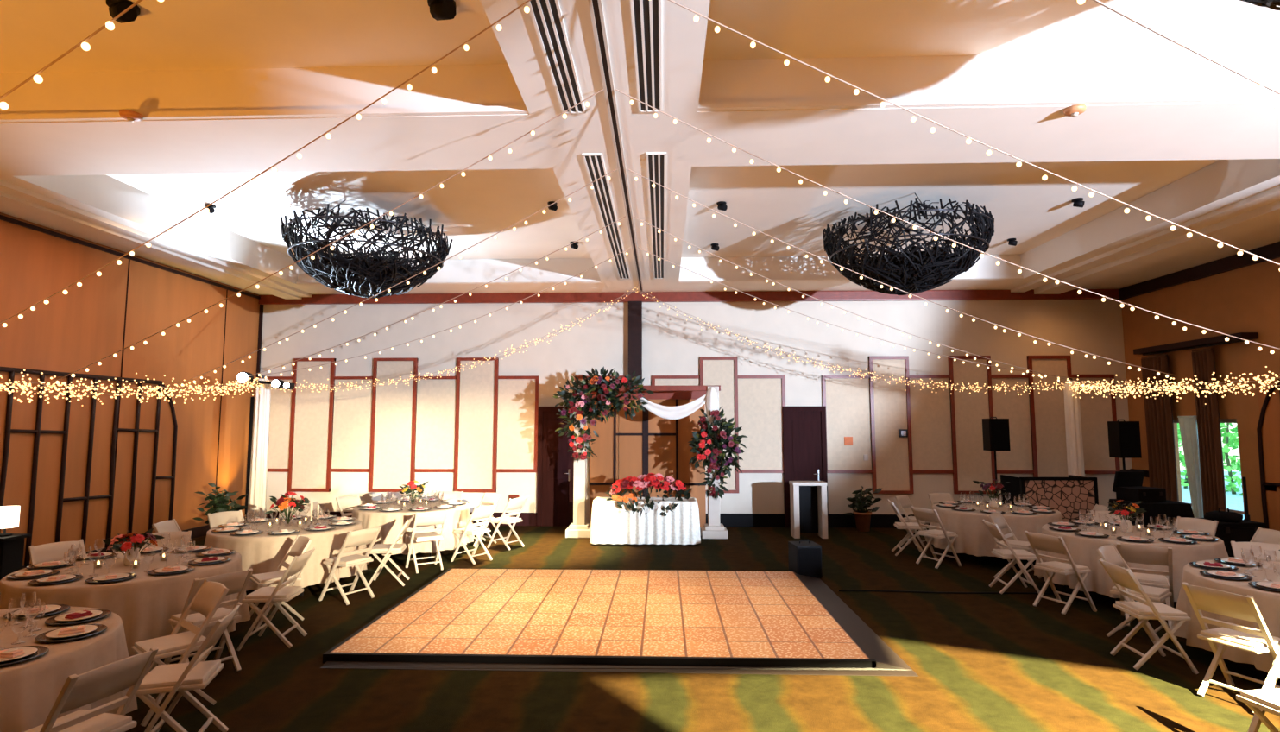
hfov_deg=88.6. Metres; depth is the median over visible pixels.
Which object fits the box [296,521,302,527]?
votive candle
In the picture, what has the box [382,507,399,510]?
dinner plate
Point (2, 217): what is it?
trim
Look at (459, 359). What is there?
trim
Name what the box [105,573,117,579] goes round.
folded napkin
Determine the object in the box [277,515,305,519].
charger plate
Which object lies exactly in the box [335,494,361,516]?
folding chair
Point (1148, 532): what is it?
votive candle
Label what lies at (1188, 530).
folded napkin
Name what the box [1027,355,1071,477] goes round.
trim
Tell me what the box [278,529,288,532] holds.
folded napkin
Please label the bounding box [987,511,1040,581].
folding chair
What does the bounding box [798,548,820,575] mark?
grille
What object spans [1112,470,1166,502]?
case
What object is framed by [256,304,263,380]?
trim
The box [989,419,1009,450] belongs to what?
grille
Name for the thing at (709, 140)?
string light
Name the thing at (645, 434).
trim
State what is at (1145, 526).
charger plate
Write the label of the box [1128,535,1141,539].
folded napkin
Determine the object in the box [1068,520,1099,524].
charger plate
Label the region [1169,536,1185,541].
folded napkin
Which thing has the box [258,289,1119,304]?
trim
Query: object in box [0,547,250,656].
tablecloth
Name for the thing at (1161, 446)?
curtain
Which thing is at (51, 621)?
charger plate
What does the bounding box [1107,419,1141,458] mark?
loudspeaker
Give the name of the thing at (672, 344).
wall
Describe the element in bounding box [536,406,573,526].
door
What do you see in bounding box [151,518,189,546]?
folding chair
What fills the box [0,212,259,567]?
wall
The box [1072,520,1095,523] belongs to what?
dinner plate
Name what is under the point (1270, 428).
wall panel
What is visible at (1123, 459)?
speaker stand
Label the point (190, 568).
charger plate
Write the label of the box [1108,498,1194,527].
table
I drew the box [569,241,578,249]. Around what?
ceiling spotlight
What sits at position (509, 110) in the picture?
trim ledge
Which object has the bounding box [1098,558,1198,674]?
folding chair
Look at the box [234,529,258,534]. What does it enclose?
dinner plate
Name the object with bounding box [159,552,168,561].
votive candle
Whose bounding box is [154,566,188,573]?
dinner plate
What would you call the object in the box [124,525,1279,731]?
floor
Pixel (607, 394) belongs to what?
flower arrangement
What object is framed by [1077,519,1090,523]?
folded napkin
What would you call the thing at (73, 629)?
folded napkin
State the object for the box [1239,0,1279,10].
chandelier
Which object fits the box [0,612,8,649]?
wine glass
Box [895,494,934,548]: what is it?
folding chair
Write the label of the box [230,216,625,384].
string light
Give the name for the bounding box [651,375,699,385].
trim
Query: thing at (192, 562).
charger plate
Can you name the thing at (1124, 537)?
dinner plate
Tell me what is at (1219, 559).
charger plate
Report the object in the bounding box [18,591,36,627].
wine glass
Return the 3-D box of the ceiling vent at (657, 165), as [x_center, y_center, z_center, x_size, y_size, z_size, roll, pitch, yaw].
[0.259,-1.876,9.373,0.198,0.016,5.670,0,-5,2]
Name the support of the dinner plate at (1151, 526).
on the charger plate at (1145, 526)
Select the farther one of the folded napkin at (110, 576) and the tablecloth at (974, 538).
the tablecloth at (974, 538)
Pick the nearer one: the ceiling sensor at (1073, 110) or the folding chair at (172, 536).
the ceiling sensor at (1073, 110)
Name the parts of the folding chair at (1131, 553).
leg, leg, backrest, seat, leg, leg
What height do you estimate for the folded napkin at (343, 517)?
0.029 m
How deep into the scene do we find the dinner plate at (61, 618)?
4.33 m
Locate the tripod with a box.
[1242,476,1250,520]
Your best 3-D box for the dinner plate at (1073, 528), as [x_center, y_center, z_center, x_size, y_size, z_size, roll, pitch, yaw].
[5.181,1.982,7.997,0.244,0.019,0.244,-1,-5,12]
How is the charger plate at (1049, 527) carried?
on the tablecloth at (1082, 550)
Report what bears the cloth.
on the table
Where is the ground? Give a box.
[1180,470,1244,519]
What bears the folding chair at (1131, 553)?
on the floor at (981, 662)
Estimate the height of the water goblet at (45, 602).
0.165 m
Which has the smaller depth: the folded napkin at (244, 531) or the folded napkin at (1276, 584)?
the folded napkin at (1276, 584)
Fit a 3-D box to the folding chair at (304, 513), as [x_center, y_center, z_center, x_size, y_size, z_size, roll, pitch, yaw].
[-5.011,2.475,9.507,0.444,0.831,0.505,2,-5,-23]
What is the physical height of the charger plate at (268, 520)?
0.020 m
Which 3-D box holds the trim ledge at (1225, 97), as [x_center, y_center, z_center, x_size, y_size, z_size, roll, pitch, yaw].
[3.708,-2.250,5.564,6.420,0.050,0.060,0,-5,2]
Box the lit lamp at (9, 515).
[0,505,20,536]
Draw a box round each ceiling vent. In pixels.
[526,0,586,113]
[582,152,630,278]
[630,0,662,112]
[646,151,666,278]
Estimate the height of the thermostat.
0.160 m
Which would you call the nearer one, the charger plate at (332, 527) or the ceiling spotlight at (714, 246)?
the charger plate at (332, 527)
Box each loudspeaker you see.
[982,416,1010,450]
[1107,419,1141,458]
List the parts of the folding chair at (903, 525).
backrest, leg, leg, seat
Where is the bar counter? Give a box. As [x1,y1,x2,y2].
[1000,474,1098,522]
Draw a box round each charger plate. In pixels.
[0,645,49,666]
[3,604,69,618]
[6,569,60,579]
[25,561,75,569]
[28,574,82,585]
[34,624,107,642]
[44,609,111,624]
[73,552,118,560]
[84,573,137,583]
[140,547,169,554]
[147,565,194,574]
[172,545,212,553]
[188,556,231,564]
[195,548,235,556]
[210,527,244,532]
[217,523,248,527]
[229,529,263,535]
[243,518,271,523]
[267,529,299,535]
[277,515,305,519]
[305,525,335,530]
[309,515,336,519]
[327,521,356,525]
[328,517,356,521]
[359,506,383,510]
[371,500,393,504]
[378,508,403,511]
[408,507,431,510]
[433,504,455,508]
[445,502,466,505]
[935,504,959,507]
[951,507,976,510]
[979,510,1005,513]
[1010,510,1036,515]
[1011,503,1035,506]
[1028,506,1054,510]
[1028,509,1055,513]
[1047,522,1078,527]
[1048,526,1081,531]
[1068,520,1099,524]
[1073,531,1109,537]
[1103,521,1135,525]
[1116,535,1153,542]
[1142,524,1177,529]
[1158,537,1198,543]
[1172,529,1209,535]
[1179,535,1218,541]
[1188,561,1238,570]
[1199,570,1253,580]
[1213,557,1262,566]
[1248,580,1279,592]
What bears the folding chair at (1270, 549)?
on the floor at (981, 662)
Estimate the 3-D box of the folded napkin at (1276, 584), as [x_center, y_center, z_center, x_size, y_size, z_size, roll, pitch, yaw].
[5.009,1.718,5.157,0.125,0.029,0.070,4,-7,-41]
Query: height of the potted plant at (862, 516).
0.845 m
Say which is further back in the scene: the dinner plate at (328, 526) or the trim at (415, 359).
the trim at (415, 359)
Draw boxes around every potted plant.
[192,483,247,529]
[844,485,882,531]
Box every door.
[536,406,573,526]
[782,406,828,528]
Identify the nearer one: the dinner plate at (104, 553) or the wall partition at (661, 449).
the dinner plate at (104, 553)
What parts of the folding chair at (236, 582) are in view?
leg, leg, seat, backrest, leg, leg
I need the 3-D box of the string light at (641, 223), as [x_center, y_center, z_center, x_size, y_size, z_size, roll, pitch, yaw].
[3.642,-0.787,9.532,7.790,2.127,0.063,2,-5,-17]
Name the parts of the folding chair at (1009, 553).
backrest, leg, seat, leg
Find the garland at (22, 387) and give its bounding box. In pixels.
[0,369,264,406]
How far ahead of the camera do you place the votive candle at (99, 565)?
5.87 m
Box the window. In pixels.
[1172,418,1244,514]
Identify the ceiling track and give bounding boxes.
[587,0,643,291]
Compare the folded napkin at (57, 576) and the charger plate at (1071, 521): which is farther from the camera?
the charger plate at (1071, 521)
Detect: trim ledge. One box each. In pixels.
[0,105,529,122]
[296,278,601,283]
[678,275,1023,281]
[697,92,1279,111]
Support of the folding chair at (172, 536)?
on the floor at (981, 662)
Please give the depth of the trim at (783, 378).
13.26 m
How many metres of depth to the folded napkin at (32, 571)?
5.57 m
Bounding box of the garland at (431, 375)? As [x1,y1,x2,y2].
[270,284,638,392]
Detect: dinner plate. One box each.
[0,646,37,662]
[12,605,61,615]
[13,569,52,576]
[33,561,69,567]
[36,574,75,582]
[45,624,97,637]
[54,610,102,621]
[79,552,112,558]
[92,573,129,580]
[138,546,162,552]
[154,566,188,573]
[177,545,207,551]
[194,556,225,562]
[201,548,230,554]
[215,527,239,531]
[221,523,244,526]
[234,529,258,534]
[247,517,268,521]
[271,529,295,533]
[283,515,302,518]
[309,525,331,529]
[332,521,352,524]
[333,517,352,520]
[360,503,376,506]
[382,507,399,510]
[411,507,428,510]
[954,507,971,510]
[983,510,1002,512]
[1014,510,1033,513]
[1033,509,1052,511]
[1052,522,1074,525]
[1053,526,1076,529]
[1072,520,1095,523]
[1078,531,1103,535]
[1121,535,1148,541]
[1147,524,1172,528]
[1163,537,1191,542]
[1177,529,1204,534]
[1185,535,1212,539]
[1195,561,1231,567]
[1206,570,1244,577]
[1220,557,1255,564]
[1255,581,1279,589]
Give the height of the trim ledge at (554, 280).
0.050 m
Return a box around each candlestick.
[308,502,314,526]
[314,504,321,524]
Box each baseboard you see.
[22,517,245,568]
[265,510,536,525]
[706,513,930,528]
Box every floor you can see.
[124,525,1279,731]
[320,568,918,676]
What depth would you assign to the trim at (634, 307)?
13.33 m
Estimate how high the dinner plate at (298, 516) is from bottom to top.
0.019 m
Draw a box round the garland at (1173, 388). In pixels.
[1065,365,1279,404]
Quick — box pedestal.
[0,533,31,580]
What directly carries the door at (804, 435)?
in the wall at (672, 344)
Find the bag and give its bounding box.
[1204,507,1242,523]
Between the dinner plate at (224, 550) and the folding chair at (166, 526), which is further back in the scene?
the folding chair at (166, 526)
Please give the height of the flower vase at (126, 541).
0.314 m
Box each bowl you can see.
[10,612,29,633]
[23,599,41,617]
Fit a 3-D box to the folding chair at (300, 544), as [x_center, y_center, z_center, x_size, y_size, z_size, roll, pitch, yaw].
[-3.783,2.244,6.889,0.505,0.831,0.444,5,-7,-42]
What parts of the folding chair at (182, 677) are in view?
leg, seat, leg, leg, backrest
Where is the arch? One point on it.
(579, 528)
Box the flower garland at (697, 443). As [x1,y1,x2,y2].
[687,406,748,499]
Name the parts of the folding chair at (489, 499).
leg, seat, leg, backrest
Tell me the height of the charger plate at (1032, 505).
0.020 m
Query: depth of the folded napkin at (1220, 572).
5.53 m
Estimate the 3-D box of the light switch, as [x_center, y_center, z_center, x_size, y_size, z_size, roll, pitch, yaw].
[4.517,1.830,13.116,0.090,0.120,0.023,0,-5,2]
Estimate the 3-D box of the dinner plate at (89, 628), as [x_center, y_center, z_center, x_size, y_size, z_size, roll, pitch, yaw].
[-3.483,1.632,4.023,0.244,0.019,0.244,2,-5,-18]
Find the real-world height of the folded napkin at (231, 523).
0.029 m
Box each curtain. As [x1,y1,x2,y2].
[1141,353,1179,501]
[1177,416,1204,517]
[1191,347,1226,517]
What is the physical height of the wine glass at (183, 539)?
0.210 m
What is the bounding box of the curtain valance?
[1133,332,1258,355]
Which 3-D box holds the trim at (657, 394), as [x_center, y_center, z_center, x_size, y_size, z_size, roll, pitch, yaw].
[0.150,0.557,13.285,2.424,0.240,0.140,0,-5,2]
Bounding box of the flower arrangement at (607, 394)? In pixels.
[552,365,653,461]
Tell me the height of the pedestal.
0.720 m
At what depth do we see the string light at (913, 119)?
4.47 m
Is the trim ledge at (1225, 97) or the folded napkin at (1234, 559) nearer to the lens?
the trim ledge at (1225, 97)
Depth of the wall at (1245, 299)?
10.84 m
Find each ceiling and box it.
[0,0,1279,295]
[0,179,312,299]
[1010,185,1279,294]
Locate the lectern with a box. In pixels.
[788,480,827,538]
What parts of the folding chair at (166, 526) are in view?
leg, backrest, leg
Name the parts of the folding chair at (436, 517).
leg, leg, seat, backrest, leg, leg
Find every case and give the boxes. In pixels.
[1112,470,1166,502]
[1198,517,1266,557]
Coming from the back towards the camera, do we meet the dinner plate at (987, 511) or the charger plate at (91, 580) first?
the dinner plate at (987, 511)
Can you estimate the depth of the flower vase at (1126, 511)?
7.82 m
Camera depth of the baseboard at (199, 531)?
11.78 m
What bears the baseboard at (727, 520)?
attached to the wall at (672, 344)
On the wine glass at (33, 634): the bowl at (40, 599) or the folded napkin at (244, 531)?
the bowl at (40, 599)
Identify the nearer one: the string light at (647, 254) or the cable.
the cable
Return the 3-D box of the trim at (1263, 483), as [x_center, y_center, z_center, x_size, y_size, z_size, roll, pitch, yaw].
[9.461,1.335,7.557,0.068,2.770,5.126,0,-5,2]
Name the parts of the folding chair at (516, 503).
leg, leg, seat, leg, backrest, leg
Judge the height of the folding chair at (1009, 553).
0.831 m
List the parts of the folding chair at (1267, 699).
seat, leg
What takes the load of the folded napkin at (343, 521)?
on the charger plate at (353, 522)
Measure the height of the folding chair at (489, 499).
0.831 m
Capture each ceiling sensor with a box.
[119,109,143,121]
[1063,103,1086,117]
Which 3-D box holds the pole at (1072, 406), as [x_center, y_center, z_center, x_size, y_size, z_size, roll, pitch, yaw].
[7.690,1.644,11.591,0.560,2.860,0.560,0,-5,2]
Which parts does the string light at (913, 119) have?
bulb, bulb, bulb, bulb, bulb, bulb, bulb, bulb, bulb, bulb, bulb, bulb, bulb, bulb, bulb, bulb, bulb, bulb, bulb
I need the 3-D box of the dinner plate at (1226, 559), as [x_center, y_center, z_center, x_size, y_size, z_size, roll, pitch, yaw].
[5.547,1.814,6.084,0.244,0.019,0.244,1,-5,-6]
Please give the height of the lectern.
0.995 m
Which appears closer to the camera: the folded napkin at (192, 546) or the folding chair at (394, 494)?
the folded napkin at (192, 546)
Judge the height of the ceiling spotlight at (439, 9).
0.163 m
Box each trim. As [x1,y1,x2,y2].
[0,214,260,299]
[244,397,254,520]
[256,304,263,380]
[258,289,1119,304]
[258,376,296,472]
[287,358,335,491]
[330,376,376,472]
[368,357,418,491]
[414,376,460,472]
[453,357,498,491]
[496,375,538,472]
[574,375,624,383]
[587,390,706,399]
[589,399,706,497]
[628,301,642,385]
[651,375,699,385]
[699,356,738,493]
[737,375,785,472]
[821,374,872,472]
[868,355,914,493]
[905,374,953,473]
[947,355,996,494]
[987,374,1034,473]
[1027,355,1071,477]
[1071,374,1120,473]
[1116,241,1279,300]
[1129,468,1277,491]
[1256,378,1279,529]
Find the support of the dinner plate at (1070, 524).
on the charger plate at (1049, 523)
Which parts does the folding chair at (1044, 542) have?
leg, leg, backrest, seat, leg, leg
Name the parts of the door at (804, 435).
handle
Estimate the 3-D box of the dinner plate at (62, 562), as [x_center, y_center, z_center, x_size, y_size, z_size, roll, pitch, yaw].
[-5.347,1.803,5.958,0.244,0.019,0.244,1,-5,-8]
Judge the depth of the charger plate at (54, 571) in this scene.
5.51 m
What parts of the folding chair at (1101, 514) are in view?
leg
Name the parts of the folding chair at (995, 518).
backrest, leg, seat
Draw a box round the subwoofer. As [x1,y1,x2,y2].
[788,539,822,578]
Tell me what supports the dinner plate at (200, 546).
on the charger plate at (207, 547)
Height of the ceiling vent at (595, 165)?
0.016 m
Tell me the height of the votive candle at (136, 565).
0.071 m
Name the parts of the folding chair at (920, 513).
leg, leg, backrest, seat, leg, leg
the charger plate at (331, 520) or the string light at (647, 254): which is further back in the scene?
the string light at (647, 254)
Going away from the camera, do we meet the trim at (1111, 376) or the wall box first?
the trim at (1111, 376)
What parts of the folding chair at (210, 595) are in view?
seat, leg, leg, backrest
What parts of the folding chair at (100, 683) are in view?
leg, backrest, seat, leg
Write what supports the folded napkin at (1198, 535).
on the dinner plate at (1188, 536)
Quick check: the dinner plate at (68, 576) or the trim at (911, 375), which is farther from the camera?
the trim at (911, 375)
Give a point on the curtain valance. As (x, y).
(1218, 340)
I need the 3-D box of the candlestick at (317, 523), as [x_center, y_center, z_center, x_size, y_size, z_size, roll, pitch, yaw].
[-4.154,1.916,8.464,0.080,0.255,0.078,0,-5,2]
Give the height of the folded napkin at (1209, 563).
0.029 m
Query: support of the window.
in the wall at (1245, 299)
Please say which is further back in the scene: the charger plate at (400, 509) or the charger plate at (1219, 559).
the charger plate at (400, 509)
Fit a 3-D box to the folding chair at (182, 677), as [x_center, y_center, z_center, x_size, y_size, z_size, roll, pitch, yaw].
[-2.891,2.005,4.182,0.505,0.831,0.444,1,-5,-16]
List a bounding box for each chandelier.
[280,199,452,298]
[822,192,994,295]
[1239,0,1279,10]
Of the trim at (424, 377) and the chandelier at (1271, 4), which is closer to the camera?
the chandelier at (1271, 4)
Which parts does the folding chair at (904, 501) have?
backrest, leg, seat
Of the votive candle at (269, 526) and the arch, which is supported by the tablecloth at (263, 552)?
the votive candle at (269, 526)
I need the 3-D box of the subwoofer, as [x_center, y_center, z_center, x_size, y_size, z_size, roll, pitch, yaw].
[2.240,2.600,8.903,0.340,0.483,0.392,0,-5,-5]
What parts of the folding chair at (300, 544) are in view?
seat, leg, backrest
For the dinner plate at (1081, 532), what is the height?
0.019 m
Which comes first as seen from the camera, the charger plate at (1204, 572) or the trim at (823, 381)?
the charger plate at (1204, 572)
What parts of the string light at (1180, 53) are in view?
bulb, bulb, bulb, bulb, bulb, bulb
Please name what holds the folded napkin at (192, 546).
on the dinner plate at (200, 546)
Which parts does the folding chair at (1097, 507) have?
leg, backrest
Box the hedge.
[1177,422,1242,495]
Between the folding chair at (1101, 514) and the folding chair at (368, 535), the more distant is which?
the folding chair at (1101, 514)
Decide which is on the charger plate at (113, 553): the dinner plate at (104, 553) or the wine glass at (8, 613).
the dinner plate at (104, 553)
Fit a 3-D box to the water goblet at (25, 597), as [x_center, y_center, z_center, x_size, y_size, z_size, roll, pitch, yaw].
[-4.045,1.590,4.256,0.080,0.165,0.082,0,-5,0]
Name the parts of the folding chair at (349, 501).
leg, backrest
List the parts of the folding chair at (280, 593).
leg, seat, leg, leg, backrest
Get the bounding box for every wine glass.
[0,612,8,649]
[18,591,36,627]
[22,599,41,636]
[88,550,100,575]
[182,538,192,561]
[1241,548,1254,574]
[1249,546,1262,570]
[1258,554,1271,581]
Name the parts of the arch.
post, post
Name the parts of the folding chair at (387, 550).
seat, leg, leg, backrest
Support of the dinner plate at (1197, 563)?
on the charger plate at (1232, 568)
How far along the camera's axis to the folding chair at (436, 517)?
9.20 m
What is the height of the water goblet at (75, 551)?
0.165 m
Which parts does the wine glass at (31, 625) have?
stem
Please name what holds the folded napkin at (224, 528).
on the dinner plate at (219, 529)
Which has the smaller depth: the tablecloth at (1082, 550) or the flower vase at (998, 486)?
the tablecloth at (1082, 550)
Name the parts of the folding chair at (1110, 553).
backrest, leg, seat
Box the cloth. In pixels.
[589,497,700,544]
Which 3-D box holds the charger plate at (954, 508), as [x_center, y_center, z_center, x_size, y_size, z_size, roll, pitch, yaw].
[4.852,2.155,9.845,0.340,0.020,0.340,2,-6,-24]
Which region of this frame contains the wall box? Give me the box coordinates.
[509,494,519,498]
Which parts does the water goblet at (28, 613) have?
stem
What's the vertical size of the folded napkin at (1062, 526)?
0.029 m
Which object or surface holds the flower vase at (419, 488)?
on the tablecloth at (391, 523)
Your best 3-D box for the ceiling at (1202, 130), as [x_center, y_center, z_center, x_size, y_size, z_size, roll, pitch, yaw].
[0.509,-2.622,3.679,17.720,0.470,19.900,0,-5,2]
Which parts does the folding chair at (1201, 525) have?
leg, leg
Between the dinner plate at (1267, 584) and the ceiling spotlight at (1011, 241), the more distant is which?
the ceiling spotlight at (1011, 241)
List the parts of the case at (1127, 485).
lid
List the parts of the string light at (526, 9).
bulb, bulb, bulb, bulb, bulb, bulb, bulb, bulb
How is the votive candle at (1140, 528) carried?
on the tablecloth at (1082, 550)
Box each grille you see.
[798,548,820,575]
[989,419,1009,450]
[1119,422,1141,457]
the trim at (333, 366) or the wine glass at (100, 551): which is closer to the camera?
the wine glass at (100, 551)
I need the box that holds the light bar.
[236,372,295,389]
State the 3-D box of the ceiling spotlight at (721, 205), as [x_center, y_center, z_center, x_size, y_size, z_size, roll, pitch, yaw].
[1.181,-2.285,9.438,0.155,0.130,0.136,-3,-6,28]
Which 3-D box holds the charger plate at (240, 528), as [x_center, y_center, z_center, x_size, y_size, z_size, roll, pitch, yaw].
[-4.981,1.986,7.922,0.340,0.020,0.340,5,-7,-42]
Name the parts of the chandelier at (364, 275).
lamp shade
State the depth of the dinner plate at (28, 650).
3.65 m
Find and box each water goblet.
[8,597,25,625]
[10,612,29,644]
[28,602,45,631]
[63,550,75,571]
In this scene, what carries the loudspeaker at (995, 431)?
on the speaker stand at (995, 460)
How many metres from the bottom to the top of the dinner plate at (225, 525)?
0.019 m
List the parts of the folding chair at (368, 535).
leg, leg, seat, backrest, leg, leg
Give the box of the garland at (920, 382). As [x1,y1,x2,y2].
[636,290,1068,395]
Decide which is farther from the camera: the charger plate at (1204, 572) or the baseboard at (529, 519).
the baseboard at (529, 519)
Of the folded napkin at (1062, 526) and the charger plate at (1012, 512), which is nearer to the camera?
the folded napkin at (1062, 526)
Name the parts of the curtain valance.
rail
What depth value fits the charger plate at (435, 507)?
10.06 m
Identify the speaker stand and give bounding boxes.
[994,450,999,501]
[1122,458,1125,471]
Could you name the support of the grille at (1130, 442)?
attached to the loudspeaker at (1124, 437)
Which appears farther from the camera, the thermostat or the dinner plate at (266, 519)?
the thermostat
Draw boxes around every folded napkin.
[0,648,25,657]
[22,569,44,575]
[25,605,48,613]
[41,561,61,565]
[45,574,66,580]
[57,625,86,635]
[64,610,92,618]
[87,551,104,556]
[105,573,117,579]
[143,546,153,550]
[162,565,180,570]
[185,545,199,549]
[201,556,218,561]
[207,548,224,554]
[220,526,234,529]
[226,522,239,525]
[240,529,252,533]
[252,517,264,520]
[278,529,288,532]
[314,525,327,528]
[336,516,348,519]
[337,520,347,523]
[1017,510,1028,512]
[1057,521,1069,524]
[1058,525,1071,529]
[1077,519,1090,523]
[1086,531,1096,535]
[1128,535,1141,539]
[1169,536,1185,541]
[1183,529,1198,532]
[1191,534,1206,538]
[1203,561,1223,567]
[1215,570,1235,575]
[1228,557,1248,562]
[1270,581,1279,587]
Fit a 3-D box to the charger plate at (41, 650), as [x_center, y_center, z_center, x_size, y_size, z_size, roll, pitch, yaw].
[-3.483,1.606,3.613,0.340,0.020,0.340,-2,-5,18]
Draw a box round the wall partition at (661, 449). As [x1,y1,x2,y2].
[589,399,706,527]
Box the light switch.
[863,454,868,460]
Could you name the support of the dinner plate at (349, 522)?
on the charger plate at (353, 522)
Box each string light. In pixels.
[0,0,163,110]
[0,0,530,327]
[53,88,602,384]
[175,168,617,385]
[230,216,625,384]
[260,247,630,378]
[615,88,1279,353]
[626,168,1174,377]
[633,216,1097,388]
[637,246,1072,380]
[649,0,1279,271]
[1077,0,1279,109]
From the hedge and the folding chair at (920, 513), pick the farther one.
the hedge
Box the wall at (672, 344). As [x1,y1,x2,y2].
[259,299,1132,523]
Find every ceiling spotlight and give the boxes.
[106,0,140,23]
[204,203,215,213]
[427,0,456,20]
[547,201,557,210]
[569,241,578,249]
[710,243,718,251]
[716,201,727,210]
[1007,238,1017,245]
[1071,197,1084,207]
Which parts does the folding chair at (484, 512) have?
leg, leg, seat, backrest, leg, leg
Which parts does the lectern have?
panel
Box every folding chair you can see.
[24,646,158,731]
[28,539,86,564]
[131,579,228,726]
[134,602,241,731]
[141,530,191,548]
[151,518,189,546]
[163,567,252,671]
[207,510,244,529]
[236,547,315,650]
[249,534,311,629]
[278,504,313,517]
[308,501,324,516]
[318,525,381,605]
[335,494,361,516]
[368,515,414,586]
[386,491,413,500]
[405,510,447,573]
[438,491,463,501]
[450,504,497,564]
[471,492,500,546]
[486,496,528,550]
[887,498,926,556]
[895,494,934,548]
[910,505,961,568]
[927,492,954,505]
[982,519,1040,593]
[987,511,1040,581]
[1024,530,1097,614]
[1086,504,1109,520]
[1090,510,1129,522]
[1096,543,1177,649]
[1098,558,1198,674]
[1116,542,1173,627]
[1175,516,1218,535]
[1181,581,1279,713]
[1229,527,1279,557]
[1230,541,1279,561]
[1235,647,1279,731]
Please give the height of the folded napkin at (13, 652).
0.029 m
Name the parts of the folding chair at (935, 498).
leg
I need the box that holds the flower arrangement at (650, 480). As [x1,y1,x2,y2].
[605,472,691,517]
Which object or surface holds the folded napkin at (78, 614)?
on the dinner plate at (61, 618)
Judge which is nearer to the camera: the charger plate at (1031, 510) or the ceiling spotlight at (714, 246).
the charger plate at (1031, 510)
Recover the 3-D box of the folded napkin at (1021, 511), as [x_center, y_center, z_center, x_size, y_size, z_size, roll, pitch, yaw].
[5.529,2.097,9.458,0.070,0.029,0.125,2,-5,-23]
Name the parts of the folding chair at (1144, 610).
backrest, leg, leg, seat, leg, leg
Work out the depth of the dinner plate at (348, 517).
8.76 m
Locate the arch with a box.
[565,384,727,538]
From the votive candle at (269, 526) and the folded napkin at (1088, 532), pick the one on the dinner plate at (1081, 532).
the folded napkin at (1088, 532)
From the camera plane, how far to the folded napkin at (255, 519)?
8.67 m
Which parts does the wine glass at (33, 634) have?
stem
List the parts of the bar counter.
panel, frame, panel, panel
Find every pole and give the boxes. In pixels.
[246,375,271,519]
[1063,378,1084,477]
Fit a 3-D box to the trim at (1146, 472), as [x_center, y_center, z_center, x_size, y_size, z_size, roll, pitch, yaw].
[9.636,1.958,11.395,0.040,0.130,3.100,0,-5,2]
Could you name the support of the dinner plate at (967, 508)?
on the charger plate at (954, 508)
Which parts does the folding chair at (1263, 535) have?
leg, backrest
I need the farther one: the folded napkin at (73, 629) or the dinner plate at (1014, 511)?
the dinner plate at (1014, 511)
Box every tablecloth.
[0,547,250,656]
[0,606,137,731]
[203,516,369,591]
[351,499,474,554]
[927,501,1063,558]
[1034,522,1229,602]
[1171,560,1279,673]
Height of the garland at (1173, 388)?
0.711 m
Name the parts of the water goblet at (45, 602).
stem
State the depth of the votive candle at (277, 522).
8.47 m
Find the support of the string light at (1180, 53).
hanging from the ceiling track
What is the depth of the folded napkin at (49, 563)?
5.94 m
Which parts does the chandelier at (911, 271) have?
lamp shade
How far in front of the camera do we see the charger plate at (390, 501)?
10.65 m
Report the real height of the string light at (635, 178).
2.086 m
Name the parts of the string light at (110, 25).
bulb, bulb, bulb, bulb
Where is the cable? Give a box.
[838,589,1053,594]
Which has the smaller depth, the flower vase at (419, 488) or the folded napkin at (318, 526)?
the folded napkin at (318, 526)
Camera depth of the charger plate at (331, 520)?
8.77 m
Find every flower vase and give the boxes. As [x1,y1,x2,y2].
[102,528,163,565]
[264,491,309,526]
[399,479,428,505]
[972,479,1008,508]
[1107,499,1146,532]
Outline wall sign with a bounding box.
[844,436,852,445]
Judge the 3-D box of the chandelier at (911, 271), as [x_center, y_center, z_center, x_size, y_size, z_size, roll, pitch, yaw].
[3.891,-1.688,9.621,2.315,1.298,2.334,-1,-5,16]
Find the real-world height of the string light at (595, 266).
1.932 m
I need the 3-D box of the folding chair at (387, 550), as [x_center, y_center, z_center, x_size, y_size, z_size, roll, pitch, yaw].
[-3.207,2.383,8.472,0.505,0.831,0.444,1,-5,-10]
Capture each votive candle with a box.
[93,559,103,568]
[131,560,140,569]
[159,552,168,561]
[266,522,273,528]
[273,517,279,524]
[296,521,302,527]
[1102,523,1109,529]
[1109,526,1116,533]
[1135,524,1142,530]
[1144,528,1152,535]
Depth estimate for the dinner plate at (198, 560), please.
6.10 m
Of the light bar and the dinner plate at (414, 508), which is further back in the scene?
the light bar
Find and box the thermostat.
[898,428,907,437]
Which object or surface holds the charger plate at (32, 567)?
on the tablecloth at (145, 602)
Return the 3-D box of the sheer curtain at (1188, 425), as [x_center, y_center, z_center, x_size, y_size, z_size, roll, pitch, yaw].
[9.607,1.941,11.430,0.072,2.140,0.363,0,-5,2]
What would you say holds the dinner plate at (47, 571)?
on the charger plate at (54, 571)
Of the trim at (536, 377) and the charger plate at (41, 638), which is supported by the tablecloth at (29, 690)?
the charger plate at (41, 638)
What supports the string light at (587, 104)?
hanging from the ceiling track
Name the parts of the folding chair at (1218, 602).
leg, leg, backrest, seat, leg, leg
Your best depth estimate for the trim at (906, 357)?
13.12 m
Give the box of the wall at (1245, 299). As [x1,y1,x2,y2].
[1121,257,1279,523]

